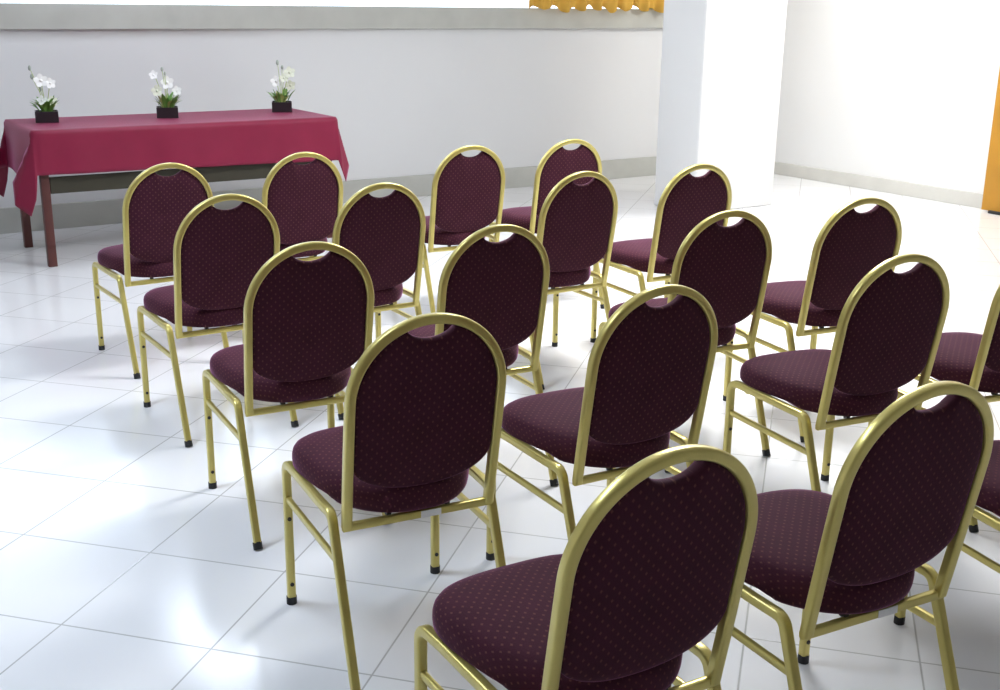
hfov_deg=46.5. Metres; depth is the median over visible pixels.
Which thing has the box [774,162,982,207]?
baseboard
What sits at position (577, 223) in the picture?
banquet chair
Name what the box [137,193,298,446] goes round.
banquet chair
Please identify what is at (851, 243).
banquet chair
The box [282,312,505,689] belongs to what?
banquet chair
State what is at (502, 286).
banquet chair
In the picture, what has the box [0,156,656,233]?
baseboard
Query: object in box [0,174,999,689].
floor
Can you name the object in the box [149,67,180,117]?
flower pot
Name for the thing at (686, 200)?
banquet chair
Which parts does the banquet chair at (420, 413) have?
leg, rail, leg, seat, frame, backrest, leg, rail, leg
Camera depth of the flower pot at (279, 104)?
7.97 m
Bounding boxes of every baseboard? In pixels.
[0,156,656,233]
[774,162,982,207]
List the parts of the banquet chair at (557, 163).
seat, frame, backrest, leg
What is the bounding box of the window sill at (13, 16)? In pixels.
[0,3,663,29]
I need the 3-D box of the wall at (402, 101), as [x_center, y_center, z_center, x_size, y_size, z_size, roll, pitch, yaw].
[-2.274,-2.318,8.413,11.540,2.750,0.250,-10,19,-32]
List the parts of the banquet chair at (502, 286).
seat, frame, backrest, leg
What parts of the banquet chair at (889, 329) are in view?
leg, rail, leg, seat, leg, frame, backrest, leg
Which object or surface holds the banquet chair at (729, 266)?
on the floor
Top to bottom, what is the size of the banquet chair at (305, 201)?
0.905 m
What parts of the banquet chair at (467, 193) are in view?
leg, seat, frame, backrest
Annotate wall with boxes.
[0,8,662,207]
[775,0,999,193]
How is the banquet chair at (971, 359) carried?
on the floor
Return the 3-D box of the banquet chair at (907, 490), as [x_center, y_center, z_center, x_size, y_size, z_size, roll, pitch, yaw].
[0.682,0.441,2.453,0.446,0.905,0.563,-8,18,-27]
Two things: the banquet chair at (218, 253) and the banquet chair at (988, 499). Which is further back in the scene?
the banquet chair at (218, 253)
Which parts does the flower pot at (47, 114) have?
flower, flower, pot, flower, flower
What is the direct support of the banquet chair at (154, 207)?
on the floor
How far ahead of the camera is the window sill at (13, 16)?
8.69 m
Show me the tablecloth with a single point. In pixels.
(128, 142)
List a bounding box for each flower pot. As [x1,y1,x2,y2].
[28,65,58,122]
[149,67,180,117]
[268,60,294,111]
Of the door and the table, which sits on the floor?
the table
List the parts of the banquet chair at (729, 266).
leg, seat, frame, backrest, leg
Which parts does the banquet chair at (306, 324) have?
leg, rail, leg, seat, frame, backrest, leg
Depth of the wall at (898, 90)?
9.98 m
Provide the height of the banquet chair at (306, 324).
0.905 m
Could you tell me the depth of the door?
9.12 m
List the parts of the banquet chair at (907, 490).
rail, leg, leg, seat, frame, backrest, leg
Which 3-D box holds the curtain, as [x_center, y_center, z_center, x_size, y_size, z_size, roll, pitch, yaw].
[0.873,-3.469,9.987,1.800,1.190,0.154,-10,19,-32]
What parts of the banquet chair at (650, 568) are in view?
leg, rail, seat, frame, backrest, leg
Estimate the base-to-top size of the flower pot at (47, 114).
0.340 m
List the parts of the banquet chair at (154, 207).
leg, rail, leg, seat, frame, backrest, leg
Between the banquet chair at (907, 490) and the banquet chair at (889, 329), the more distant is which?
the banquet chair at (889, 329)
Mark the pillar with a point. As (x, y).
(722, 60)
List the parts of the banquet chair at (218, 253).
leg, rail, leg, seat, frame, backrest, leg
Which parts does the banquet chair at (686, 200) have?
leg, rail, leg, seat, frame, backrest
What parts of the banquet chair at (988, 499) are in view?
leg, rail, seat, leg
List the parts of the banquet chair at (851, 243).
leg, rail, leg, seat, leg, frame, backrest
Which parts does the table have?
leg, leg, rail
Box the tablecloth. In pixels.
[0,108,348,216]
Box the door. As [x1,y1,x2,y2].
[981,68,999,214]
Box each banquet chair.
[92,163,228,378]
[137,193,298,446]
[202,241,384,549]
[235,152,342,324]
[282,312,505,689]
[332,182,425,419]
[393,145,504,312]
[408,224,558,485]
[414,444,757,689]
[486,284,717,560]
[489,139,603,308]
[529,171,617,389]
[590,164,731,342]
[598,210,771,472]
[668,381,993,689]
[723,197,901,441]
[723,253,949,491]
[868,285,999,532]
[894,440,999,625]
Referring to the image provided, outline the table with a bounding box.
[20,161,332,266]
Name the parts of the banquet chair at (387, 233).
leg, leg, frame, backrest, seat, leg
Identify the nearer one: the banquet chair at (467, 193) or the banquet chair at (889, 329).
the banquet chair at (889, 329)
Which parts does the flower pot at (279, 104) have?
flower, pot, flower, flower, flower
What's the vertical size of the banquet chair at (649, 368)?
0.905 m
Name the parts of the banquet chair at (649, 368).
leg, rail, leg, seat, leg, frame, backrest, leg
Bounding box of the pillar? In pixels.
[654,0,786,208]
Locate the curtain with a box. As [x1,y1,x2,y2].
[529,0,663,12]
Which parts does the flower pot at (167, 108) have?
flower, flower, flower, pot, flower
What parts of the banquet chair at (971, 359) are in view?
rail, leg, seat, frame, backrest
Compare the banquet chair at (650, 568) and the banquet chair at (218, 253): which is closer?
the banquet chair at (650, 568)
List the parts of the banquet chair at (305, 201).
frame, backrest, seat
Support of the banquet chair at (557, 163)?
on the floor
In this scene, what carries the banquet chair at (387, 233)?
on the floor
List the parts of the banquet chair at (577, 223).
leg, leg, seat, backrest, frame, leg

